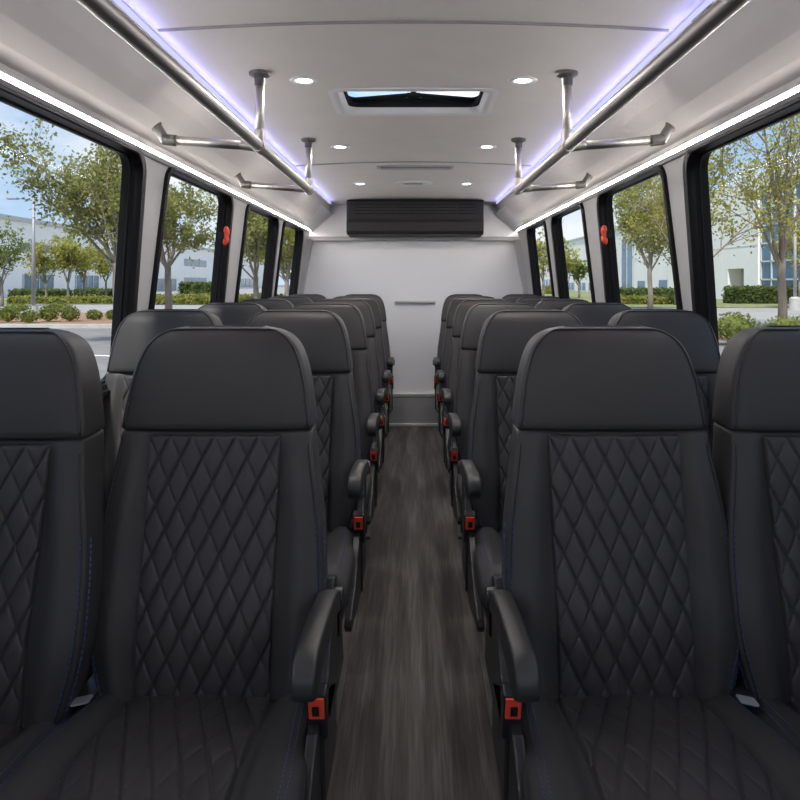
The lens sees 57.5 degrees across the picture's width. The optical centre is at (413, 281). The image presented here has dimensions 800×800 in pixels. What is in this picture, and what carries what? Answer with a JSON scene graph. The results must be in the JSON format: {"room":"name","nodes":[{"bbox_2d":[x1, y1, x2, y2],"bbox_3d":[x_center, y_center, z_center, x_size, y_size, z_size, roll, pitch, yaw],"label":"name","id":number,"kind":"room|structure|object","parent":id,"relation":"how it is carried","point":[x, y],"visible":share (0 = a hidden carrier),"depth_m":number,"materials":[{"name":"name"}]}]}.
{"room":"vehicle interior","nodes":[
{"label":"vehicle interior","id":0,"kind":"room"},
{"bbox_2d":[137,156,308,310],"bbox_3d":[-0.939,0.386,2.170,0.190,1.679,7.540,0,0,0],"label":"wall","id":1,"kind":"structure","parent":0,"point":[156,171],"depth_m":2.47,"materials":[{"name":"grey plastic"}]},
{"bbox_2d":[0,63,309,232],"bbox_3d":[-0.843,-0.423,2.160,0.019,0.049,7.520,0,0,0],"label":"strip light","id":2,"kind":"object","parent":1,"relation":"attached to","point":[10,78],"visible":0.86,"depth_m":2.05,"materials":[{"name":"white plastic"}]},
{"bbox_2d":[148,167,233,309],"bbox_3d":[-0.913,-0.028,2.988,0.158,0.760,0.988,0,0,0],"label":"window","id":3,"kind":"structure","parent":1,"relation":"in","point":[225,200],"depth_m":3.32,"materials":[{"name":"black rubber"}]},
{"bbox_2d":[234,204,279,301],"bbox_3d":[-0.913,-0.028,4.151,0.158,0.760,0.913,0,0,0],"label":"window","id":4,"kind":"structure","parent":1,"relation":"in","point":[273,221],"depth_m":4.52,"materials":[{"name":"black rubber"}]},
{"bbox_2d":[274,221,303,296],"bbox_3d":[-0.913,-0.028,5.177,0.158,0.760,0.886,0,0,0],"label":"window","id":5,"kind":"structure","parent":1,"relation":"in","point":[299,232],"depth_m":5.54,"materials":[{"name":"black rubber"}]},
{"bbox_2d":[303,204,332,231],"bbox_3d":[-0.752,-0.503,5.689,0.195,0.193,0.499,0,0,0],"label":"trim","id":6,"kind":"structure","parent":1,"relation":"attached to","point":[322,214],"depth_m":5.71,"materials":[{"name":"grey plastic"}]},
{"bbox_2d":[0,0,799,223],"bbox_3d":[0.000,-0.556,2.170,1.865,0.247,7.540,0,0,0],"label":"ceiling","id":7,"kind":"structure","parent":0,"point":[61,46],"depth_m":2.07,"materials":[{"name":"plastic"}]},
{"bbox_2d":[113,0,330,203],"bbox_3d":[-0.649,-0.616,2.050,0.006,0.012,7.300,0,0,0],"label":"led strip","id":8,"kind":"object","parent":7,"relation":"attached to","point":[119,3],"visible":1,"depth_m":2.11,"materials":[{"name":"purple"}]},
{"bbox_2d":[289,76,318,84],"bbox_3d":[-0.348,-0.642,2.320,0.094,0.009,0.094,0,0,0],"label":"recessed light","id":9,"kind":"object","parent":7,"relation":"in","point":[301,80],"visible":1,"depth_m":2.31,"materials":[{"name":"white plastic"}]},
{"bbox_2d":[328,87,498,115],"bbox_3d":[0.000,-0.715,2.635,0.626,0.145,0.480,0,0,0],"label":"roof hatch","id":10,"kind":"object","parent":7,"relation":"attached to","point":[413,103],"visible":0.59,"depth_m":2.78,"materials":[{"name":"white plastic"}]},
{"bbox_2d":[158,20,668,31],"bbox_3d":[0.000,-0.638,1.815,1.270,0.029,0.012,0,0,0],"label":"trim","id":11,"kind":"structure","parent":7,"relation":"attached to","point":[362,21],"depth_m":1.81,"materials":[{"name":"grey plastic"}]},
{"bbox_2d":[296,161,530,165],"bbox_3d":[0.000,-0.638,3.930,1.270,0.029,0.012,0,0,0],"label":"trim","id":12,"kind":"structure","parent":7,"relation":"attached to","point":[386,161],"depth_m":3.92,"materials":[{"name":"grey plastic"}]},
{"bbox_2d":[377,165,453,169],"bbox_3d":[0.010,-0.643,4.100,0.430,0.017,0.090,0,0,0],"label":"ceiling vent","id":13,"kind":"object","parent":7,"relation":"in","point":[382,167],"visible":0.98,"depth_m":4.07,"materials":[{"name":"grey plastic"}]},
{"bbox_2d":[508,76,537,84],"bbox_3d":[0.348,-0.642,2.320,0.094,0.009,0.094,0,0,0],"label":"recessed light","id":14,"kind":"object","parent":7,"relation":"in","point":[516,80],"visible":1,"depth_m":2.31,"materials":[{"name":"white plastic"}]},
{"bbox_2d":[496,0,713,203],"bbox_3d":[0.649,-0.616,2.050,0.006,0.012,7.300,0,0,0],"label":"led strip","id":15,"kind":"object","parent":7,"relation":"attached to","point":[706,3],"visible":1,"depth_m":2.13,"materials":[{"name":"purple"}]},
{"bbox_2d":[304,204,522,392],"bbox_3d":[0.000,0.283,5.965,2.058,1.883,0.050,0,0,0],"label":"wall","id":16,"kind":"structure","parent":0,"point":[391,271],"depth_m":5.94,"materials":[{"name":"white laminate"}]},
{"bbox_2d":[299,239,312,293],"bbox_3d":[-0.955,0.260,5.872,0.279,1.210,0.137,0,0,0],"label":"trim","id":17,"kind":"structure","parent":16,"relation":"attached to","point":[309,242],"depth_m":5.85,"materials":[{"name":"grey plastic"}]},
{"bbox_2d":[389,397,437,422],"bbox_3d":[0.000,1.048,5.923,2.000,0.235,0.035,0,0,0],"label":"baseboard","id":18,"kind":"structure","parent":16,"relation":"attached to","point":[405,409],"depth_m":5.91,"materials":[{"name":"grey plastic"}]},
{"bbox_2d":[307,237,519,240],"bbox_3d":[0.000,-0.350,5.910,1.720,0.034,0.059,0,0,0],"label":"trim","id":19,"kind":"structure","parent":16,"relation":"attached to","point":[312,238],"depth_m":5.88,"materials":[{"name":"grey plastic"}]},
{"bbox_2d":[394,300,435,304],"bbox_3d":[0.012,0.165,5.921,0.340,0.044,0.036,0,0,0],"label":"handle","id":20,"kind":"object","parent":16,"relation":"attached to","point":[396,302],"visible":1,"depth_m":5.93,"materials":[{"name":"white plastic"}]},
{"bbox_2d":[346,199,483,236],"bbox_3d":[0.012,-0.500,5.769,1.056,0.279,0.343,0,0,0],"label":"air conditioner","id":21,"kind":"object","parent":16,"relation":"attached to","point":[365,217],"visible":1,"depth_m":5.61,"materials":[{"name":"black plastic"}]},
{"bbox_2d":[353,202,477,215],"bbox_3d":[0.013,-0.560,5.601,0.958,0.108,0.009,0,0,0],"label":"grille","id":22,"kind":"object","parent":21,"relation":"attached to","point":[359,208],"depth_m":5.61,"materials":[{"name":"black plastic"}]},
{"bbox_2d":[514,239,527,293],"bbox_3d":[0.955,0.260,5.872,0.279,1.210,0.137,0,0,0],"label":"trim","id":23,"kind":"structure","parent":16,"relation":"attached to","point":[518,247],"depth_m":5.85,"materials":[{"name":"grey plastic"}]},
{"bbox_2d":[327,426,502,799],"bbox_3d":[0.000,1.195,2.170,2.040,0.060,7.540,0,0,0],"label":"floor","id":24,"kind":"structure","parent":0,"point":[414,722],"depth_m":2.26,"materials":[{"name":"brown wood"}]},
{"bbox_2d":[0,328,106,783],"bbox_3d":[-0.768,0.626,1.108,0.440,1.078,0.679,0,0,0],"label":"passenger seat","id":25,"kind":"object","parent":24,"relation":"on","point":[53,487],"visible":0.98,"depth_m":1.26,"materials":[{"name":"grey leather"}]},
{"bbox_2d":[0,705,86,783],"bbox_3d":[-0.768,0.756,1.050,0.440,0.147,0.561,0,0,0],"label":"seat cushion","id":26,"kind":"object","parent":25,"relation":"on","point":[22,727],"depth_m":1.19,"materials":[{"name":"grey leather"}]},
{"bbox_2d":[86,309,222,681],"bbox_3d":[-0.768,0.626,2.058,0.440,1.078,0.679,0,0,0],"label":"passenger seat","id":27,"kind":"object","parent":24,"relation":"on","point":[138,328],"visible":0.05,"depth_m":2.25,"materials":[{"name":"grey leather"}]},
{"bbox_2d":[0,325,343,799],"bbox_3d":[-0.362,0.626,1.188,0.464,1.078,0.685,0,0,0],"label":"passenger seat","id":28,"kind":"object","parent":24,"relation":"on","point":[214,656],"visible":0.98,"depth_m":1.30,"materials":[{"name":"grey leather"}]},
{"bbox_2d":[0,694,307,799],"bbox_3d":[-0.373,0.756,1.129,0.440,0.147,0.561,0,0,0],"label":"seat cushion","id":29,"kind":"object","parent":28,"relation":"on","point":[118,746],"depth_m":1.07,"materials":[{"name":"grey leather"}]},
{"bbox_2d":[198,302,266,324],"bbox_3d":[-0.768,0.626,2.828,0.440,1.078,0.679,0,0,0],"label":"passenger seat","id":30,"kind":"object","parent":24,"relation":"on","point":[229,313],"visible":0.02,"depth_m":3.04,"materials":[{"name":"grey leather"}]},
{"bbox_2d":[241,299,294,309],"bbox_3d":[-0.768,0.626,3.508,0.440,1.078,0.679,0,0,0],"label":"passenger seat","id":31,"kind":"object","parent":24,"relation":"on","point":[269,304],"visible":0.02,"depth_m":3.73,"materials":[{"name":"grey leather"}]},
{"bbox_2d":[268,296,312,305],"bbox_3d":[-0.768,0.626,4.228,0.440,1.078,0.679,0,0,0],"label":"passenger seat","id":32,"kind":"object","parent":24,"relation":"on","point":[295,300],"visible":0.02,"depth_m":4.46,"materials":[{"name":"grey leather"}]},
{"bbox_2d":[246,309,370,727],"bbox_3d":[-0.362,0.626,2.058,0.464,1.078,0.685,0,0,0],"label":"passenger seat","id":33,"kind":"object","parent":24,"relation":"on","point":[323,334],"visible":0.16,"depth_m":2.19,"materials":[{"name":"grey leather"}]},
{"bbox_2d":[327,520,354,612],"bbox_3d":[-0.373,0.756,2.000,0.440,0.147,0.561,0,0,0],"label":"seat cushion","id":34,"kind":"object","parent":33,"relation":"on","point":[340,533],"depth_m":1.85,"materials":[{"name":"grey leather"}]},
{"bbox_2d":[292,302,381,524],"bbox_3d":[-0.362,0.626,2.828,0.464,1.078,0.685,0,0,0],"label":"passenger seat","id":35,"kind":"object","parent":24,"relation":"on","point":[369,421],"visible":0.02,"depth_m":2.98,"materials":[{"name":"grey leather"}]},
{"bbox_2d":[354,459,370,510],"bbox_3d":[-0.373,0.756,2.769,0.440,0.147,0.561,0,0,0],"label":"seat cushion","id":36,"kind":"object","parent":35,"relation":"on","point":[368,478],"depth_m":2.56,"materials":[{"name":"grey leather"}]},
{"bbox_2d":[317,299,387,538],"bbox_3d":[-0.362,0.626,3.508,0.464,1.078,0.685,0,0,0],"label":"passenger seat","id":37,"kind":"object","parent":24,"relation":"on","point":[379,393],"visible":0.05,"depth_m":3.66,"materials":[{"name":"grey leather"}]},
{"bbox_2d":[368,429,379,460],"bbox_3d":[-0.373,0.756,3.450,0.440,0.147,0.561,0,0,0],"label":"seat cushion","id":38,"kind":"object","parent":37,"relation":"on","point":[378,429],"depth_m":3.28,"materials":[{"name":"grey leather"}]},
{"bbox_2d":[333,296,391,486],"bbox_3d":[-0.362,0.626,4.228,0.464,1.078,0.685,0,0,0],"label":"passenger seat","id":39,"kind":"object","parent":24,"relation":"on","point":[386,375],"visible":0.04,"depth_m":4.38,"materials":[{"name":"grey leather"}]},
{"bbox_2d":[345,294,394,445],"bbox_3d":[-0.362,0.626,4.968,0.464,1.078,0.685,0,0,0],"label":"passenger seat","id":40,"kind":"object","parent":24,"relation":"on","point":[390,361],"visible":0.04,"depth_m":5.12,"materials":[{"name":"grey leather"}]},
{"bbox_2d":[433,294,481,448],"bbox_3d":[0.366,0.626,4.968,0.464,1.078,0.685,0,0,0],"label":"passenger seat","id":41,"kind":"object","parent":24,"relation":"on","point":[437,363],"visible":0.03,"depth_m":5.12,"materials":[{"name":"grey leather"}]},
{"bbox_2d":[436,296,494,488],"bbox_3d":[0.366,0.626,4.228,0.464,1.078,0.685,0,0,0],"label":"passenger seat","id":42,"kind":"object","parent":24,"relation":"on","point":[441,375],"visible":0.02,"depth_m":4.38,"materials":[{"name":"grey leather"}]},
{"bbox_2d":[440,299,509,538],"bbox_3d":[0.366,0.626,3.508,0.464,1.078,0.685,0,0,0],"label":"passenger seat","id":43,"kind":"object","parent":24,"relation":"on","point":[447,394],"visible":0.02,"depth_m":3.66,"materials":[{"name":"grey leather"}]},
{"bbox_2d":[448,429,459,460],"bbox_3d":[0.377,0.756,3.450,0.440,0.147,0.561,0,0,0],"label":"seat cushion","id":44,"kind":"object","parent":43,"relation":"on","point":[448,429],"depth_m":3.27,"materials":[{"name":"grey leather"}]},
{"bbox_2d":[446,302,535,524],"bbox_3d":[0.366,0.626,2.828,0.464,1.078,0.685,0,0,0],"label":"passenger seat","id":45,"kind":"object","parent":24,"relation":"on","point":[475,317],"visible":0.04,"depth_m":2.98,"materials":[{"name":"grey leather"}]},
{"bbox_2d":[457,459,473,510],"bbox_3d":[0.377,0.756,2.769,0.440,0.147,0.561,0,0,0],"label":"seat cushion","id":46,"kind":"object","parent":45,"relation":"on","point":[459,477],"depth_m":2.56,"materials":[{"name":"grey leather"}]},
{"bbox_2d":[458,309,581,735],"bbox_3d":[0.366,0.626,2.058,0.464,1.078,0.685,0,0,0],"label":"passenger seat","id":47,"kind":"object","parent":24,"relation":"on","point":[505,334],"visible":0.14,"depth_m":2.20,"materials":[{"name":"grey leather"}]},
{"bbox_2d":[474,520,501,613],"bbox_3d":[0.377,0.756,2.000,0.440,0.147,0.561,0,0,0],"label":"seat cushion","id":48,"kind":"object","parent":47,"relation":"on","point":[487,533],"depth_m":1.85,"materials":[{"name":"grey leather"}]},
{"bbox_2d":[516,296,558,306],"bbox_3d":[0.778,0.626,4.228,0.440,1.078,0.679,0,0,0],"label":"passenger seat","id":49,"kind":"object","parent":24,"relation":"on","point":[531,300],"visible":0.02,"depth_m":4.46,"materials":[{"name":"grey leather"}]},
{"bbox_2d":[534,299,587,309],"bbox_3d":[0.778,0.626,3.508,0.440,1.078,0.679,0,0,0],"label":"passenger seat","id":50,"kind":"object","parent":24,"relation":"on","point":[558,304],"visible":0.02,"depth_m":3.73,"materials":[{"name":"grey leather"}]},
{"bbox_2d":[562,302,631,324],"bbox_3d":[0.778,0.626,2.828,0.440,1.078,0.679,0,0,0],"label":"passenger seat","id":51,"kind":"object","parent":24,"relation":"on","point":[588,313],"visible":0.02,"depth_m":3.04,"materials":[{"name":"grey leather"}]},
{"bbox_2d":[485,325,799,799],"bbox_3d":[0.366,0.626,1.188,0.464,1.078,0.685,0,0,0],"label":"passenger seat","id":52,"kind":"object","parent":24,"relation":"on","point":[616,653],"visible":1,"depth_m":1.30,"materials":[{"name":"grey leather"}]},
{"bbox_2d":[522,694,799,799],"bbox_3d":[0.377,0.756,1.129,0.440,0.147,0.561,0,0,0],"label":"seat cushion","id":53,"kind":"object","parent":52,"relation":"on","point":[575,746],"depth_m":1.08,"materials":[{"name":"grey leather"}]},
{"bbox_2d":[607,309,720,453],"bbox_3d":[0.778,0.626,2.058,0.440,1.078,0.679,0,0,0],"label":"passenger seat","id":54,"kind":"object","parent":24,"relation":"on","point":[691,329],"visible":0.03,"depth_m":2.26,"materials":[{"name":"grey leather"}]},
{"bbox_2d":[712,325,799,752],"bbox_3d":[0.778,0.626,1.178,0.440,1.078,0.679,0,0,0],"label":"passenger seat","id":55,"kind":"object","parent":24,"relation":"on","point":[756,412],"visible":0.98,"depth_m":1.33,"materials":[{"name":"grey leather"}]},
{"bbox_2d":[742,697,799,752],"bbox_3d":[0.778,0.756,1.119,0.440,0.147,0.561,0,0,0],"label":"seat cushion","id":56,"kind":"object","parent":55,"relation":"on","point":[782,714],"depth_m":1.21,"materials":[{"name":"grey leather"}]},
{"bbox_2d":[518,155,691,310],"bbox_3d":[0.939,0.386,2.170,0.190,1.679,7.540,0,0,0],"label":"wall","id":57,"kind":"structure","parent":0,"point":[674,168],"depth_m":2.45,"materials":[{"name":"grey plastic"}]},
{"bbox_2d":[494,204,523,231],"bbox_3d":[0.752,-0.503,5.689,0.195,0.193,0.499,0,0,0],"label":"trim","id":58,"kind":"structure","parent":57,"relation":"attached to","point":[504,214],"depth_m":5.71,"materials":[{"name":"white plastic"}]},
{"bbox_2d":[526,220,554,296],"bbox_3d":[0.913,-0.028,5.067,0.158,0.760,0.786,0,0,0],"label":"window","id":59,"kind":"structure","parent":57,"relation":"in","point":[530,231],"depth_m":5.38,"materials":[{"name":"black rubber"}]},
{"bbox_2d":[550,203,595,301],"bbox_3d":[0.913,-0.028,4.071,0.158,0.760,0.873,0,0,0],"label":"window","id":60,"kind":"structure","parent":57,"relation":"in","point":[556,219],"depth_m":4.42,"materials":[{"name":"black rubber"}]},
{"bbox_2d":[596,165,682,309],"bbox_3d":[0.913,-0.028,2.938,0.158,0.760,0.968,0,0,0],"label":"window","id":61,"kind":"structure","parent":57,"relation":"in","point":[604,207],"depth_m":3.26,"materials":[{"name":"black rubber"}]},
{"bbox_2d":[517,77,799,232],"bbox_3d":[0.843,-0.423,2.160,0.019,0.049,7.520,0,0,0],"label":"strip light","id":62,"kind":"object","parent":57,"relation":"attached to","point":[790,91],"visible":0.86,"depth_m":2.19,"materials":[{"name":"white plastic"}]},
{"label":"outside","id":63,"kind":"structure","parent":0,"visible":0},
{"bbox_2d":[51,285,771,378],"bbox_3d":[0.000,1.950,170.000,520.000,0.500,460.000,0,0,0],"label":"ground","id":64,"kind":"structure","parent":63,"point":[99,339],"depth_m":20.83,"materials":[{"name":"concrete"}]},
{"bbox_2d":[0,313,111,323],"bbox_3d":[-34.750,1.649,32.500,50.500,0.099,11.000,0,0,0],"label":"planting bed","id":65,"kind":"object","parent":64,"relation":"on","point":[82,320],"depth_m":29.53,"materials":[{"name":"brown soil"}]},
{"bbox_2d":[0,305,20,321],"bbox_3d":[-16.164,1.241,29.078,0.904,0.679,0.914,0,0,0],"label":"shrub","id":66,"kind":"object","parent":65,"relation":"on","point":[8,314],"visible":0.99,"depth_m":28.90,"materials":[{"name":"green plant"}]},
{"bbox_2d":[18,309,39,322],"bbox_3d":[-15.007,1.328,28.465,0.784,0.513,0.794,0,0,0],"label":"shrub","id":67,"kind":"object","parent":65,"relation":"on","point":[28,316],"visible":1,"depth_m":28.27,"materials":[{"name":"green plant"}]},
{"bbox_2d":[39,304,59,320],"bbox_3d":[-14.707,1.234,29.385,0.844,0.689,0.846,0,0,0],"label":"shrub","id":68,"kind":"object","parent":65,"relation":"on","point":[48,313],"visible":0.98,"depth_m":29.22,"materials":[{"name":"green plant"}]},
{"bbox_2d":[60,305,80,320],"bbox_3d":[-14.010,1.241,29.719,0.808,0.679,0.799,0,0,0],"label":"shrub","id":69,"kind":"object","parent":65,"relation":"on","point":[70,313],"visible":1,"depth_m":29.56,"materials":[{"name":"green plant"}]},
{"bbox_2d":[90,181,217,308],"bbox_3d":[-10.355,-1.415,29.366,5.952,6.304,5.578,0,0,-22],"label":"tree","id":70,"kind":"object","parent":65,"relation":"on","point":[174,207],"visible":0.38,"depth_m":29.90,"materials":[{"name":"green plant"}]},
{"bbox_2d":[0,324,111,327],"bbox_3d":[-34.650,1.625,26.850,50.700,0.149,0.300,0,0,0],"label":"kerb","id":71,"kind":"object","parent":64,"relation":"on","point":[1,325],"depth_m":26.70,"materials":[{"name":"concrete"}]},
{"bbox_2d":[0,119,174,298],"bbox_3d":[-8.329,-1.583,19.591,4.959,6.637,5.731,0,0,36],"label":"tree","id":72,"kind":"object","parent":64,"relation":"on","point":[102,179],"visible":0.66,"depth_m":19.06,"materials":[{"name":"green plant"}]},
{"bbox_2d":[0,214,263,296],"bbox_3d":[-62.350,-2.850,150.000,35.300,9.100,180.000,0,0,0],"label":"office building","id":73,"kind":"structure","parent":64,"relation":"on","point":[182,269],"depth_m":96.76,"materials":[{"name":"grey concrete"}]},
{"bbox_2d":[177,281,210,296],"bbox_3d":[-21.712,0.777,74.863,4.702,1.960,2.478,0,0,0],"label":"hedge","id":74,"kind":"object","parent":64,"relation":"on","point":[185,287],"visible":0.66,"depth_m":74.10,"materials":[{"name":"green plant"}]},
{"bbox_2d":[155,292,284,304],"bbox_3d":[-14.508,1.248,54.759,12.101,1.069,1.793,0,0,0],"label":"hedge","id":75,"kind":"object","parent":64,"relation":"on","point":[193,298],"visible":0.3,"depth_m":54.25,"materials":[{"name":"green plant"}]},
{"bbox_2d":[538,225,667,291],"bbox_3d":[45.050,-3.200,163.050,29.900,9.800,153.900,0,0,0],"label":"office building","id":76,"kind":"structure","parent":64,"relation":"on","point":[631,273],"depth_m":103.03,"materials":[{"name":"grey concrete"}]},
{"bbox_2d":[668,169,799,298],"bbox_3d":[44.990,-3.650,68.000,30.020,10.700,36.000,0,0,0],"label":"office building","id":77,"kind":"structure","parent":64,"relation":"on","point":[759,267],"depth_m":66.06,"materials":[{"name":"grey concrete"}]},
{"bbox_2d":[717,311,760,338],"bbox_3d":[8.637,1.174,19.563,1.384,0.804,1.391,0,0,0],"label":"shrub","id":78,"kind":"object","parent":64,"relation":"on","point":[728,326],"visible":0.65,"depth_m":19.29,"materials":[{"name":"green plant"}]},
{"bbox_2d":[719,325,761,340],"bbox_3d":[29.500,1.649,23.250,41.000,0.099,7.500,0,0,0],"label":"planting bed","id":79,"kind":"object","parent":64,"relation":"on","point":[723,337],"depth_m":21.23,"materials":[{"name":"brown soil"}]},
{"bbox_2d":[612,136,799,257],"bbox_3d":[9.365,-1.826,24.927,6.864,7.124,4.946,0,0,-4],"label":"tree","id":80,"kind":"object","parent":79,"relation":"on","point":[655,218],"visible":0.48,"depth_m":23.99,"materials":[{"name":"green plant"}]},
{"bbox_2d":[708,114,799,321],"bbox_3d":[12.268,-4.280,24.612,7.495,12.032,7.513,0,0,-7],"label":"tree","id":81,"kind":"object","parent":79,"relation":"on","point":[780,260],"visible":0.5,"depth_m":24.75,"materials":[{"name":"green plant"}]},
{"bbox_2d":[762,314,799,325],"bbox_3d":[10.126,1.215,19.570,1.376,0.727,1.403,0,0,0],"label":"shrub","id":82,"kind":"object","parent":79,"relation":"on","point":[790,321],"visible":0.44,"depth_m":19.44,"materials":[{"name":"green plant"}]},
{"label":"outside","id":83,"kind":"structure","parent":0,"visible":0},
{"bbox_2d":[0,299,202,304],"bbox_3d":[-49.500,1.670,62.500,81.000,0.059,15.000,0,0,0],"label":"lawn","id":84,"kind":"structure","parent":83,"point":[5,302],"depth_m":55.00,"materials":[{"name":"green plant"}]},
{"bbox_2d":[19,234,62,296],"bbox_3d":[-29.544,-1.061,58.048,3.391,5.594,3.405,0,0,0],"label":"tree","id":85,"kind":"object","parent":84,"relation":"on","point":[41,260],"visible":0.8,"depth_m":57.68,"materials":[{"name":"green plant"}]},
{"bbox_2d":[8,287,73,297],"bbox_3d":[-33.955,1.099,66.407,4.791,1.304,3.441,0,0,0],"label":"hedge","id":86,"kind":"object","parent":84,"relation":"on","point":[53,292],"visible":0.59,"depth_m":65.10,"materials":[{"name":"green plant"}]},
{"bbox_2d":[6,294,112,303],"bbox_3d":[-26.774,1.333,55.496,8.273,0.868,1.236,0,0,0],"label":"hedge","id":87,"kind":"object","parent":84,"relation":"on","point":[67,299],"visible":0.91,"depth_m":55.24,"materials":[{"name":"green plant"}]},
{"bbox_2d":[47,227,82,294],"bbox_3d":[-27.642,-1.399,58.147,2.834,6.270,3.721,0,0,0],"label":"tree","id":88,"kind":"object","parent":84,"relation":"on","point":[63,254],"visible":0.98,"depth_m":58.00,"materials":[{"name":"green plant"}]},
{"bbox_2d":[72,235,99,295],"bbox_3d":[-27.238,-1.230,59.522,3.166,5.932,4.544,0,0,-18],"label":"tree","id":89,"kind":"object","parent":84,"relation":"on","point":[85,261],"visible":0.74,"depth_m":59.37,"materials":[{"name":"green plant"}]},
{"bbox_2d":[73,287,112,298],"bbox_3d":[-28.446,1.090,66.659,4.745,1.386,2.879,0,0,0],"label":"hedge","id":90,"kind":"object","parent":84,"relation":"on","point":[99,292],"visible":0.48,"depth_m":65.57,"materials":[{"name":"green plant"}]},
{"bbox_2d":[89,245,112,295],"bbox_3d":[-26.279,-0.896,63.063,3.948,5.263,3.972,0,0,-35],"label":"tree","id":91,"kind":"object","parent":84,"relation":"on","point":[102,268],"visible":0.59,"depth_m":62.66,"materials":[{"name":"green plant"}]},
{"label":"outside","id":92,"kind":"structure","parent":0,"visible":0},
{"bbox_2d":[544,290,788,307],"bbox_3d":[19.750,1.670,99.000,19.500,0.059,102.000,0,0,0],"label":"lawn","id":93,"kind":"structure","parent":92,"point":[586,296],"depth_m":53.14,"materials":[{"name":"green plant"}]},
{"bbox_2d":[535,222,562,295],"bbox_3d":[14.182,-2.596,80.386,5.092,8.669,5.313,0,0,0],"label":"tree","id":94,"kind":"object","parent":93,"relation":"on","point":[542,254],"visible":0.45,"depth_m":79.90,"materials":[{"name":"green plant"}]},
{"bbox_2d":[546,237,583,282],"bbox_3d":[14.916,-1.401,72.372,3.897,6.277,4.373,0,0,0],"label":"tree","id":95,"kind":"object","parent":93,"relation":"on","point":[569,262],"visible":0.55,"depth_m":71.28,"materials":[{"name":"green plant"}]},
{"bbox_2d":[568,259,587,297],"bbox_3d":[17.258,-0.500,75.820,3.067,4.477,2.375,0,0,42],"label":"tree","id":96,"kind":"object","parent":93,"relation":"on","point":[576,275],"visible":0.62,"depth_m":75.67,"materials":[{"name":"green plant"}]},
{"bbox_2d":[620,294,673,303],"bbox_3d":[17.744,1.306,53.969,6.108,0.922,1.520,0,0,0],"label":"hedge","id":97,"kind":"object","parent":93,"relation":"on","point":[632,299],"visible":0.44,"depth_m":53.51,"materials":[{"name":"green plant"}]},
{"bbox_2d":[620,286,673,296],"bbox_3d":[20.631,1.054,63.910,6.467,1.402,2.402,0,0,0],"label":"hedge","id":98,"kind":"object","parent":93,"relation":"on","point":[626,291],"visible":0.38,"depth_m":63.10,"materials":[{"name":"green plant"}]},
{"bbox_2d":[721,285,798,303],"bbox_3d":[26.979,0.978,55.863,6.069,1.592,2.499,0,0,0],"label":"hedge","id":99,"kind":"object","parent":93,"relation":"on","point":[763,294],"visible":0.71,"depth_m":55.06,"materials":[{"name":"green plant"}]},
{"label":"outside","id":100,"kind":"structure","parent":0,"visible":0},
{"bbox_2d":[0,287,284,298],"bbox_3d":[-26.950,1.685,155.100,35.900,0.029,169.800,0,0,0],"label":"pavement","id":101,"kind":"structure","parent":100,"point":[280,289],"depth_m":128.15,"materials":[{"name":"grey concrete"}]},
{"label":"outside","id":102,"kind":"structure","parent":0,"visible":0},
{"bbox_2d":[0,305,202,312],"bbox_3d":[-44.500,1.694,46.750,71.000,0.009,14.500,0,0,0],"label":"road","id":103,"kind":"structure","parent":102,"point":[84,308],"depth_m":48.31,"materials":[{"name":"grey asphalt"}]},
{"bbox_2d":[0,216,44,306],"bbox_3d":[-28.043,-1.395,49.833,4.803,6.262,3.355,0,0,0],"label":"tree","id":104,"kind":"object","parent":103,"relation":"on","point":[5,255],"visible":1,"depth_m":49.88,"materials":[{"name":"green plant"}]},
{"bbox_2d":[6,197,38,312],"bbox_3d":[-21.449,-1.510,40.000,1.704,6.400,0.520,0,0,0],"label":"lamp post","id":105,"kind":"object","parent":103,"relation":"on","point":[33,276],"visible":0.88,"depth_m":39.93,"materials":[{"name":"grey metal"}]},
{"bbox_2d":[195,199,267,298],"bbox_3d":[-9.518,-2.356,41.424,5.544,8.188,7.299,0,0,13],"label":"tree","id":106,"kind":"object","parent":103,"relation":"on","point":[257,225],"visible":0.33,"depth_m":41.15,"materials":[{"name":"green plant"}]},
{"bbox_2d":[213,226,294,295],"bbox_3d":[-9.811,-2.244,51.584,9.051,7.969,6.478,0,0,-24],"label":"tree","id":107,"kind":"object","parent":103,"relation":"on","point":[288,251],"visible":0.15,"depth_m":51.80,"materials":[{"name":"green plant"}]},
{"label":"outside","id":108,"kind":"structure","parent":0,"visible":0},
{"bbox_2d":[631,308,799,322],"bbox_3d":[33.250,1.694,38.500,53.500,0.009,17.000,0,0,0],"label":"road","id":109,"kind":"structure","parent":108,"point":[762,314],"depth_m":40.39,"materials":[{"name":"grey asphalt"}]},
{"bbox_2d":[612,176,713,308],"bbox_3d":[13.920,-2.695,42.063,5.336,8.861,6.353,0,0,5],"label":"tree","id":110,"kind":"object","parent":109,"relation":"on","point":[642,246],"visible":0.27,"depth_m":41.88,"materials":[{"name":"green plant"}]},
{"bbox_2d":[761,209,799,297],"bbox_3d":[24.162,-1.669,46.292,3.806,6.808,3.440,0,0,0],"label":"tree","id":111,"kind":"object","parent":109,"relation":"on","point":[790,249],"visible":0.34,"depth_m":45.92,"materials":[{"name":"green plant"}]},
{"bbox_2d":[789,187,799,309],"bbox_3d":[23.026,-2.010,44.000,0.663,7.400,0.680,0,0,0],"label":"lamp post","id":112,"kind":"object","parent":109,"relation":"on","point":[794,302],"visible":0.88,"depth_m":43.92,"materials":[{"name":"metal"}]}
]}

